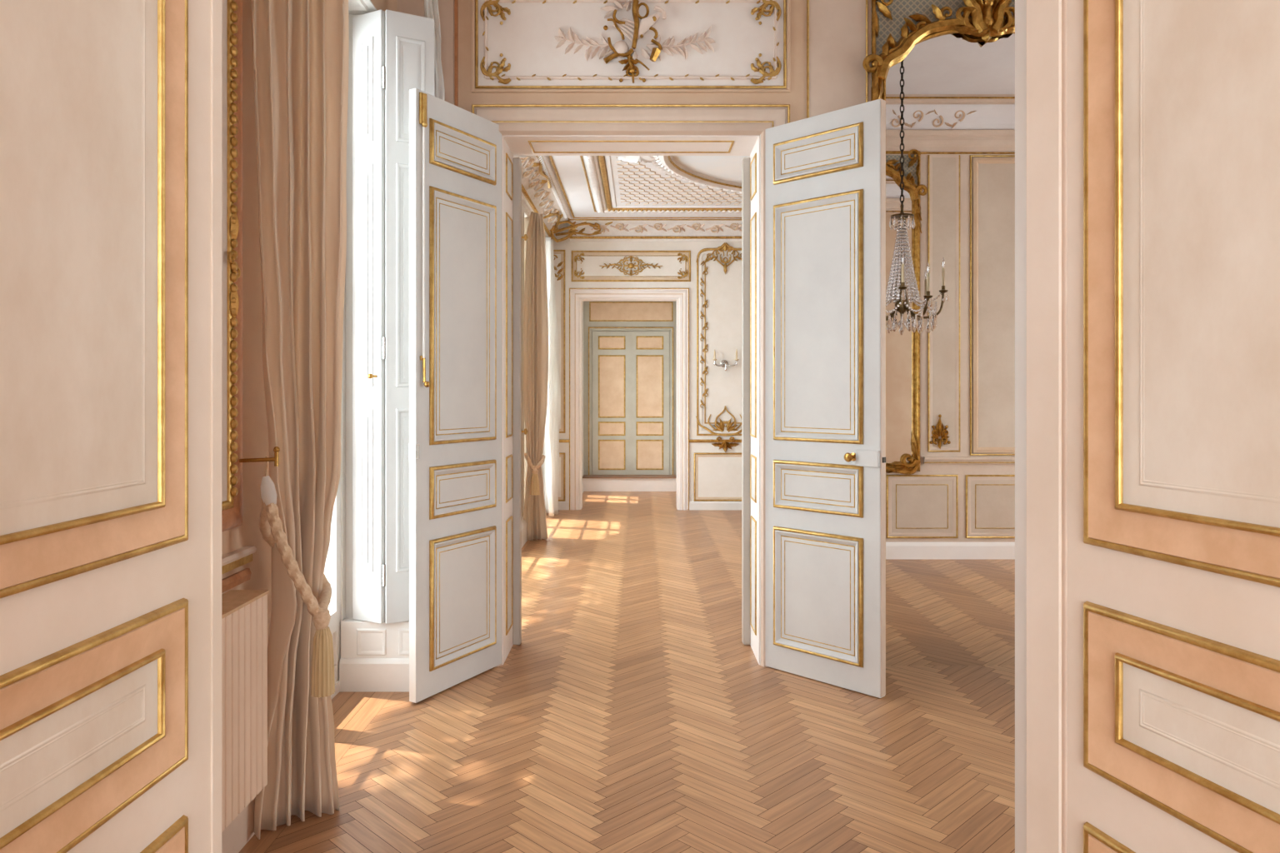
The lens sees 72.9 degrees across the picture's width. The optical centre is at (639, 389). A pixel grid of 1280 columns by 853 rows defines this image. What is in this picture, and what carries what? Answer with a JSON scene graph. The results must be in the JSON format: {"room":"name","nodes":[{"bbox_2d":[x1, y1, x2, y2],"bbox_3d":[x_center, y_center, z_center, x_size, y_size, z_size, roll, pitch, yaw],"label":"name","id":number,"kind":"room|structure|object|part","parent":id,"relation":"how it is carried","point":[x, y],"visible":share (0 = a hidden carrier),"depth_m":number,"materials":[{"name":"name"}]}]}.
{"room":"historic interior","nodes":[
{"label":"historic interior","id":0,"kind":"room"},
{"bbox_2d":[221,0,396,644],"bbox_3d":[-1.413,-0.493,2.985,0.414,3.800,2.890,0,0,0],"label":"wall","id":1,"kind":"structure","parent":0,"point":[246,556],"depth_m":2.72,"materials":[{"name":"paint"}]},
{"bbox_3d":[-1.230,-0.736,2.217,0.020,2.315,0.935,0,0,0],"label":"panel moulding","id":2,"kind":"part","parent":1,"relation":"part of","materials":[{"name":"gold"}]},
{"bbox_3d":[-1.232,0.580,2.180,0.016,0.035,1.100,0,0,0],"label":"chair rail","id":3,"kind":"part","parent":1,"relation":"part of","materials":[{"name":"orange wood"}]},
{"bbox_3d":[-1.230,0.525,2.180,0.020,0.027,1.100,0,0,0],"label":"gilt rail","id":4,"kind":"part","parent":1,"relation":"part of","materials":[{"name":"gold metal"}]},
{"bbox_2d":[221,798,254,852],"bbox_3d":[-1.230,1.332,2.325,0.020,0.150,1.410,0,0,0],"label":"baseboard","id":5,"kind":"structure","parent":1,"relation":"attached to","point":[237,834],"depth_m":2.64,"materials":[{"name":"beige paint"}]},
{"bbox_3d":[-1.223,0.502,2.180,0.034,0.020,1.100,0,0,0],"label":"chair rail","id":6,"kind":"part","parent":1,"relation":"part of","materials":[{"name":"beige paint"}]},
{"bbox_2d":[221,590,269,832],"bbox_3d":[-1.169,0.879,2.151,0.141,0.572,0.832,0,0,0],"label":"radiator","id":7,"kind":"object","parent":1,"relation":"attached to","point":[244,612],"visible":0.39,"depth_m":2.42,"materials":[{"name":"metal"}]},
{"bbox_2d":[239,446,279,466],"bbox_3d":[-1.168,0.207,2.642,0.146,0.070,0.028,0,0,3],"label":"curtain hook","id":8,"kind":"object","parent":1,"relation":"attached to","point":[276,459],"visible":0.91,"depth_m":2.63,"materials":[{"name":"gold metal"}]},
{"bbox_2d":[259,456,334,698],"bbox_3d":[-1.100,0.573,2.783,0.220,0.740,0.330,0,0,-22],"label":"tieback","id":9,"kind":"object","parent":8,"relation":"hanging from","point":[322,683],"visible":0.9,"depth_m":2.66,"materials":[{"name":"fabric"}]},
{"bbox_2d":[327,275,345,699],"bbox_3d":[-1.429,-0.193,3.580,0.082,3.200,1.100,0,0,0],"label":"window","id":10,"kind":"structure","parent":1,"relation":"in","point":[337,549],"depth_m":4.06,"materials":[{"name":"white glass"}]},
{"bbox_3d":[-1.335,-1.782,3.600,0.130,0.010,0.940,0,0,0],"label":"panel moulding","id":11,"kind":"part","parent":1,"relation":"part of","materials":[{"name":"white paint"}]},
{"bbox_2d":[352,9,384,624],"bbox_3d":[-1.269,-0.339,4.054,0.182,2.839,0.026,0,0,28],"label":"shutter","id":12,"kind":"object","parent":1,"relation":"attached to","point":[368,29],"depth_m":4.03,"materials":[{"name":"paint"}]},
{"bbox_2d":[339,618,409,691],"bbox_3d":[-1.192,1.246,4.232,0.415,0.322,0.391,0,0,0],"label":"wall panel","id":13,"kind":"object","parent":1,"relation":"attached to","point":[375,657],"depth_m":4.05,"materials":[{"name":"white paint"}]},
{"bbox_3d":[-1.255,1.179,4.050,0.140,0.125,0.006,0,0,0],"label":"panel moulding","id":14,"kind":"part","parent":13,"relation":"part of","materials":[{"name":"white paint"}]},
{"bbox_3d":[-1.075,1.179,4.050,0.110,0.125,0.006,0,0,0],"label":"panel moulding","id":15,"kind":"part","parent":13,"relation":"part of","materials":[{"name":"white paint"}]},
{"bbox_2d":[385,9,434,624],"bbox_3d":[-1.078,-0.339,4.064,0.226,2.839,0.026,0,0,-28],"label":"shutter","id":16,"kind":"object","parent":1,"relation":"attached to","point":[409,38],"depth_m":4.02,"materials":[{"name":"paint"}]},
{"bbox_3d":[-1.080,-1.986,3.400,0.030,0.032,1.800,0,0,0],"label":"curtain rod","id":17,"kind":"object","parent":1,"relation":"attached to","visible":0},
{"bbox_2d":[251,0,349,839],"bbox_3d":[-1.095,-0.270,2.881,0.242,3.353,0.407,0,0,9],"label":"curtain","id":18,"kind":"object","parent":17,"relation":"hanging from","point":[301,47],"visible":0.91,"depth_m":2.83,"materials":[{"name":"beige fabric"}]},
{"bbox_2d":[424,0,444,99],"bbox_3d":[-0.992,-0.465,4.178,0.086,3.096,0.058,0,0,-39],"label":"curtain","id":19,"kind":"object","parent":17,"relation":"hanging from","point":[431,7],"visible":0.08,"depth_m":4.18,"materials":[{"name":"white fabric"}]},
{"bbox_2d":[521,203,542,517],"bbox_3d":[-1.250,-0.393,7.580,0.300,3.600,5.560,0,0,0],"label":"wall","id":20,"kind":"structure","parent":0,"point":[524,212],"depth_m":8.14,"materials":[{"name":"beige paint"}]},
{"bbox_2d":[521,516,527,548],"bbox_3d":[-1.075,1.297,7.875,0.050,0.220,0.750,0,0,0],"label":"baseboard","id":21,"kind":"structure","parent":20,"relation":"attached to","point":[524,540],"depth_m":7.88,"materials":[{"name":"white paint"}]},
{"bbox_2d":[521,234,528,240],"bbox_3d":[-1.058,-1.381,7.850,0.085,0.060,0.060,0,0,0],"label":"curtain hook","id":22,"kind":"object","parent":20,"relation":"attached to","point":[525,237],"visible":0.63,"depth_m":7.83,"materials":[{"name":"gold metal"}]},
{"bbox_2d":[521,428,528,434],"bbox_3d":[-1.058,0.377,7.850,0.085,0.060,0.060,0,0,0],"label":"curtain hook","id":23,"kind":"object","parent":20,"relation":"attached to","point":[525,431],"visible":0.62,"depth_m":7.83,"materials":[{"name":"gold metal"}]},
{"bbox_2d":[523,211,548,540],"bbox_3d":[-0.986,-0.123,8.153,0.252,3.059,0.294,0,0,0],"label":"curtain","id":24,"kind":"object","parent":20,"relation":"hanging from","point":[535,310],"visible":0.93,"depth_m":8.10,"materials":[{"name":"beige fabric"}]},
{"bbox_2d":[524,453,545,494],"bbox_3d":[-0.952,0.773,8.003,0.209,0.380,0.156,0,0,-26],"label":"tieback","id":25,"kind":"object","parent":24,"relation":"attached to","point":[534,490],"visible":1,"depth_m":7.95,"materials":[{"name":"fabric"}]},
{"bbox_2d":[513,155,569,239],"bbox_3d":[-0.948,-1.854,7.480,0.305,0.221,5.360,0,0,0],"label":"trim","id":26,"kind":"structure","parent":20,"relation":"attached to","point":[537,196],"depth_m":8.17,"materials":[{"name":"white paint"}]},
{"bbox_3d":[-1.039,-1.777,7.480,0.022,0.028,5.360,0,0,0],"label":"gilt rail","id":27,"kind":"part","parent":26,"relation":"part of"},
{"bbox_3d":[-0.805,-1.938,7.480,0.020,0.014,5.360,0,0,0],"label":"gilt rail","id":28,"kind":"part","parent":26,"relation":"part of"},
{"bbox_2d":[542,236,560,516],"bbox_3d":[-0.999,-0.141,9.598,0.226,3.059,0.304,0,0,0],"label":"window","id":29,"kind":"structure","parent":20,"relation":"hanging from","point":[551,446],"depth_m":9.60,"materials":[{"name":"white glass"}]},
{"bbox_2d":[582,300,583,476],"bbox_3d":[-0.850,-0.093,11.400,0.100,3.000,2.040,0,0,0],"label":"wall","id":30,"kind":"structure","parent":0,"point":[582,301],"depth_m":12.15,"materials":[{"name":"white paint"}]},
{"bbox_2d":[238,491,1014,852],"bbox_3d":[1.500,1.467,4.650,9.400,0.120,16.100,0,0,0],"label":"floor","id":31,"kind":"structure","parent":0,"point":[632,712],"depth_m":3.50,"materials":[{"name":"brown wood"}]},
{"bbox_2d":[583,300,676,474],"bbox_3d":[-0.133,-0.068,12.355,1.335,2.950,0.130,0,0,0],"label":"wall","id":32,"kind":"structure","parent":0,"point":[598,316],"depth_m":12.32,"materials":[{"name":"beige paint"}]},
{"bbox_2d":[592,331,631,474],"bbox_3d":[-0.401,0.190,12.303,0.554,2.036,0.034,0,0,0],"label":"door","id":33,"kind":"structure","parent":32,"relation":"in","point":[612,351],"depth_m":12.29,"materials":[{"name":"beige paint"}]},
{"bbox_3d":[-0.400,0.922,12.292,0.354,0.398,0.008,0,0,0],"label":"panel moulding","id":34,"kind":"part","parent":33,"relation":"part of","materials":[{"name":"beige paint"}]},
{"bbox_3d":[-0.400,0.552,12.292,0.354,0.168,0.008,0,0,0],"label":"panel moulding","id":35,"kind":"part","parent":33,"relation":"part of","materials":[{"name":"beige paint"}]},
{"bbox_3d":[-0.400,-0.048,12.292,0.354,0.858,0.008,0,0,0],"label":"panel moulding","id":36,"kind":"part","parent":33,"relation":"part of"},
{"bbox_3d":[-0.400,-0.668,12.292,0.354,0.158,0.008,0,0,0],"label":"panel moulding","id":37,"kind":"part","parent":33,"relation":"part of","materials":[{"name":"beige wood"}]},
{"bbox_2d":[582,475,676,491],"bbox_3d":[-0.133,1.308,12.145,1.335,0.197,0.350,0,0,0],"label":"trim","id":38,"kind":"structure","parent":32,"relation":"attached to","point":[591,482],"depth_m":12.00,"materials":[{"name":"white paint"}]},
{"bbox_2d":[631,331,669,474],"bbox_3d":[0.145,0.190,12.303,0.546,2.036,0.034,0,0,0],"label":"door","id":39,"kind":"structure","parent":32,"relation":"in","point":[650,350],"depth_m":12.29,"materials":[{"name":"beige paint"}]},
{"bbox_3d":[0.140,0.922,12.292,0.354,0.398,0.008,0,0,0],"label":"panel moulding","id":40,"kind":"part","parent":39,"relation":"part of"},
{"bbox_3d":[0.140,0.552,12.292,0.354,0.168,0.008,0,0,0],"label":"panel moulding","id":41,"kind":"part","parent":39,"relation":"part of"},
{"bbox_3d":[0.140,-0.048,12.292,0.354,0.858,0.008,0,0,0],"label":"panel moulding","id":42,"kind":"part","parent":39,"relation":"part of","materials":[{"name":"beige paint"}]},
{"bbox_3d":[0.140,-0.668,12.292,0.354,0.158,0.008,0,0,0],"label":"panel moulding","id":43,"kind":"part","parent":39,"relation":"part of","materials":[{"name":"beige wood"}]},
{"bbox_2d":[396,0,870,667],"bbox_3d":[2.050,-0.493,4.597,7.300,3.800,0.467,0,0,0],"label":"wall","id":44,"kind":"structure","parent":0,"point":[557,77],"depth_m":4.43,"materials":[{"name":"paint"}]},
{"bbox_2d":[408,88,501,703],"bbox_3d":[-0.871,0.025,4.148,0.096,2.747,0.647,0,0,26],"label":"door","id":45,"kind":"structure","parent":44,"relation":"in","point":[455,444],"depth_m":4.09,"materials":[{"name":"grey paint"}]},
{"bbox_3d":[-0.976,-1.263,3.897,0.012,0.140,0.037,0,0,28],"label":"bolt plate","id":46,"kind":"part","parent":45,"relation":"part of","materials":[{"name":"gold metal"}]},
{"bbox_3d":[-0.971,-0.668,3.894,0.011,1.050,0.011,0,0,-40],"label":"bolt rod","id":47,"kind":"part","parent":45,"relation":"part of","materials":[{"name":"white paint"}]},
{"bbox_3d":[-0.959,-0.077,3.893,0.029,0.132,0.028,0,0,-40],"label":"bolt knob","id":48,"kind":"part","parent":45,"relation":"part of","materials":[{"name":"gold metal"}]},
{"bbox_3d":[-0.837,0.984,4.152,0.017,0.569,0.455,0,0,28],"label":"cove moulding","id":49,"kind":"part","parent":45,"relation":"part of","materials":[{"name":"grey paint"}]},
{"bbox_3d":[-0.837,0.471,4.152,0.017,0.212,0.455,0,0,28],"label":"cove moulding","id":50,"kind":"part","parent":45,"relation":"part of","materials":[{"name":"grey paint"}]},
{"bbox_3d":[-0.837,-0.338,4.152,0.017,1.152,0.455,0,0,28],"label":"cove moulding","id":51,"kind":"part","parent":45,"relation":"part of","materials":[{"name":"grey paint"}]},
{"bbox_3d":[-0.837,-1.134,4.152,0.017,0.178,0.455,0,0,28],"label":"cove moulding","id":52,"kind":"part","parent":45,"relation":"part of","materials":[{"name":"grey paint"}]},
{"bbox_3d":[-0.047,-1.789,4.420,1.498,0.410,0.018,0,0,0],"label":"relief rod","id":53,"kind":"part","parent":44,"relation":"part of","materials":[{"name":"paint"}]},
{"bbox_3d":[-0.047,-1.780,4.423,1.630,0.523,0.014,0,0,0],"label":"panel moulding","id":54,"kind":"part","parent":44,"relation":"part of","materials":[{"name":"paint"}]},
{"bbox_3d":[-0.046,-0.025,4.413,1.626,2.863,0.034,0,0,0],"label":"door casing","id":55,"kind":"part","parent":44,"relation":"part of","materials":[{"name":"beige paint"}]},
{"bbox_2d":[760,99,885,698],"bbox_3d":[0.855,0.039,4.179,0.121,2.728,0.692,0,0,-45],"label":"door","id":56,"kind":"structure","parent":44,"relation":"in","point":[825,173],"depth_m":4.14,"materials":[{"name":"grey paint"}]},
{"bbox_3d":[0.846,0.984,4.174,0.017,0.569,0.478,0,0,-45],"label":"cove moulding","id":57,"kind":"part","parent":56,"relation":"part of","materials":[{"name":"grey paint"}]},
{"bbox_3d":[0.846,0.471,4.174,0.017,0.212,0.478,0,0,-45],"label":"cove moulding","id":58,"kind":"part","parent":56,"relation":"part of","materials":[{"name":"grey paint"}]},
{"bbox_3d":[0.846,-0.338,4.174,0.017,1.152,0.478,0,0,-45],"label":"cove moulding","id":59,"kind":"part","parent":56,"relation":"part of","materials":[{"name":"grey paint"}]},
{"bbox_3d":[0.846,-1.134,4.174,0.017,0.178,0.478,0,0,-45],"label":"cove moulding","id":60,"kind":"part","parent":56,"relation":"part of","materials":[{"name":"grey paint"}]},
{"bbox_3d":[0.973,0.312,4.016,0.060,0.043,0.044,0,0,-45],"label":"knob","id":61,"kind":"part","parent":56,"relation":"part of","materials":[{"name":"gold metal"}]},
{"bbox_2d":[862,0,1014,665],"bbox_3d":[1.755,-0.316,4.382,1.254,3.445,0.090,0,0,0],"label":"wall mirror","id":62,"kind":"object","parent":44,"relation":"attached to","point":[943,71],"visible":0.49,"depth_m":4.42,"materials":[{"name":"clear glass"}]},
{"bbox_3d":[1.755,-1.788,4.423,1.150,0.490,0.008,0,0,0],"label":"trellis panel","id":63,"kind":"part","parent":62,"relation":"part of","materials":[{"name":"gold metal"}]},
{"bbox_3d":[1.755,-0.249,4.406,1.150,3.312,0.038,0,0,0],"label":"carved frame","id":64,"kind":"part","parent":62,"relation":"part of","materials":[{"name":"gold metal"}]},
{"bbox_2d":[537,155,749,219],"bbox_3d":[2.150,-1.996,7.505,7.300,0.215,5.410,0,0,0],"label":"ceiling","id":65,"kind":"structure","parent":0,"point":[587,187],"depth_m":8.27,"materials":[{"name":"paint"}]},
{"bbox_3d":[2.250,-1.921,7.000,4.400,0.065,3.500,0,0,0],"label":"oval moulding","id":66,"kind":"part","parent":65,"relation":"part of","materials":[{"name":"white paint"}]},
{"bbox_2d":[550,225,741,509],"bbox_3d":[2.100,-0.393,10.244,7.200,3.600,0.272,0,0,0],"label":"wall","id":67,"kind":"structure","parent":0,"point":[704,278],"depth_m":10.16,"materials":[{"name":"beige paint"}]},
{"bbox_3d":[-0.973,-0.568,10.156,0.159,2.114,0.008,0,0,0],"label":"panel moulding","id":68,"kind":"part","parent":67,"relation":"part of","materials":[{"name":"beige paint"}]},
{"bbox_3d":[-0.973,1.022,10.156,0.159,0.534,0.008,0,0,0],"label":"panel moulding","id":69,"kind":"part","parent":67,"relation":"part of","materials":[{"name":"beige paint"}]},
{"bbox_3d":[-0.128,0.107,10.145,1.405,2.600,0.030,0,0,0],"label":"door casing","id":70,"kind":"part","parent":67,"relation":"part of","materials":[{"name":"white paint"}]},
{"bbox_3d":[-0.105,-1.450,10.156,1.364,0.329,0.008,0,0,0],"label":"panel moulding","id":71,"kind":"part","parent":67,"relation":"part of","materials":[{"name":"beige paint"}]},
{"bbox_2d":[549,219,741,242],"bbox_3d":[2.286,-1.832,10.013,6.834,0.254,0.520,0,0,-2],"label":"trim","id":72,"kind":"structure","parent":67,"relation":"attached to","point":[580,230],"depth_m":10.03,"materials":[{"name":"white paint"}]},
{"bbox_3d":[2.440,-1.938,9.865,6.520,0.014,0.020,0,0,0],"label":"gilt rail","id":73,"kind":"part","parent":72,"relation":"part of","materials":[{"name":"gold metal"}]},
{"bbox_3d":[2.440,-1.777,10.099,6.520,0.028,0.022,0,0,0],"label":"gilt rail","id":74,"kind":"part","parent":72,"relation":"part of","materials":[{"name":"gold metal"}]},
{"bbox_2d":[558,501,741,509],"bbox_3d":[2.300,1.357,10.148,6.800,0.100,0.024,0,0,0],"label":"baseboard","id":75,"kind":"structure","parent":67,"relation":"attached to","point":[562,505],"depth_m":10.14,"materials":[{"name":"white paint"}]},
{"bbox_3d":[2.300,0.600,10.150,6.800,0.035,0.020,0,0,0],"label":"chair rail","id":76,"kind":"part","parent":67,"relation":"part of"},
{"bbox_3d":[0.938,1.022,10.156,0.579,0.534,0.008,0,0,0],"label":"panel moulding","id":77,"kind":"part","parent":67,"relation":"part of","materials":[{"name":"beige paint"}]},
{"bbox_3d":[1.163,-0.563,10.155,0.959,2.164,0.010,0,0,0],"label":"panel moulding","id":78,"kind":"part","parent":67,"relation":"part of","materials":[{"name":"beige paint"}]},
{"bbox_2d":[712,349,739,371],"bbox_3d":[0.998,-0.345,10.113,0.307,0.264,0.095,0,0,0],"label":"wall sconce","id":79,"kind":"object","parent":67,"relation":"attached to","point":[723,363],"visible":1,"depth_m":10.09,"materials":[{"name":"silver metal"}]},
{"bbox_2d":[712,349,716,360],"bbox_3d":[0.870,-0.405,10.090,0.052,0.133,0.050,0,0,0],"label":"candle","id":80,"kind":"object","parent":79,"relation":"on","point":[714,359],"depth_m":10.08,"materials":[{"name":"wax"}]},
{"bbox_3d":[0.985,-0.308,10.137,0.090,0.088,0.045,0,0,0],"label":"plate","id":81,"kind":"part","parent":79,"relation":"part of","materials":[{"name":"silver metal"}]},
{"bbox_3d":[1.055,-0.309,10.103,0.158,0.072,0.030,0,0,16],"label":"arm","id":82,"kind":"part","parent":79,"relation":"part of","materials":[{"name":"silver metal"}]},
{"bbox_2d":[734,350,739,360],"bbox_3d":[1.125,-0.407,10.090,0.052,0.139,0.050,0,0,0],"label":"candle","id":83,"kind":"object","parent":79,"relation":"on","point":[736,359],"depth_m":10.08,"materials":[{"name":"wax"}]},
{"bbox_2d":[1015,0,1026,852],"bbox_3d":[0.925,-0.543,1.592,7.850,3.900,0.120,0,0,0],"label":"wall","id":84,"kind":"structure","parent":0,"point":[1020,5],"depth_m":1.60,"materials":[{"name":"beige paint"}]},
{"bbox_2d":[0,0,221,852],"bbox_3d":[-0.771,0.025,1.161,0.053,2.747,0.740,0,0,2],"label":"door","id":85,"kind":"structure","parent":84,"relation":"in","point":[111,110],"depth_m":1.22,"materials":[{"name":"pink paint"}]},
{"bbox_3d":[-0.749,0.473,1.149,0.025,0.247,0.517,0,0,0],"label":"cove moulding","id":86,"kind":"part","parent":85,"relation":"part of","materials":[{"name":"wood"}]},
{"bbox_3d":[-0.750,-0.340,1.149,0.008,1.156,0.517,0,0,2],"label":"cove moulding","id":87,"kind":"part","parent":85,"relation":"part of","materials":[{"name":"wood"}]},
{"bbox_3d":[-0.750,0.994,1.149,0.008,0.577,0.517,0,0,2],"label":"cove moulding","id":88,"kind":"part","parent":85,"relation":"part of","materials":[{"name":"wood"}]},
{"bbox_2d":[1026,0,1279,852],"bbox_3d":[0.796,0.025,1.170,0.059,2.747,0.740,0,0,-16],"label":"door","id":89,"kind":"structure","parent":84,"relation":"in","point":[1153,126],"depth_m":1.27,"materials":[{"name":"pink paint"}]},
{"bbox_3d":[0.781,0.994,1.144,0.008,0.577,0.497,0,0,-15],"label":"cove moulding","id":90,"kind":"part","parent":89,"relation":"part of","materials":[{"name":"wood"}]},
{"bbox_3d":[0.780,0.473,1.144,0.134,0.247,0.480,0,0,0],"label":"cove moulding","id":91,"kind":"part","parent":89,"relation":"part of","materials":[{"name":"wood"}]},
{"bbox_3d":[0.781,-0.340,1.144,0.008,1.156,0.497,0,0,-15],"label":"cove moulding","id":92,"kind":"part","parent":89,"relation":"part of","materials":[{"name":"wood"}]}
]}

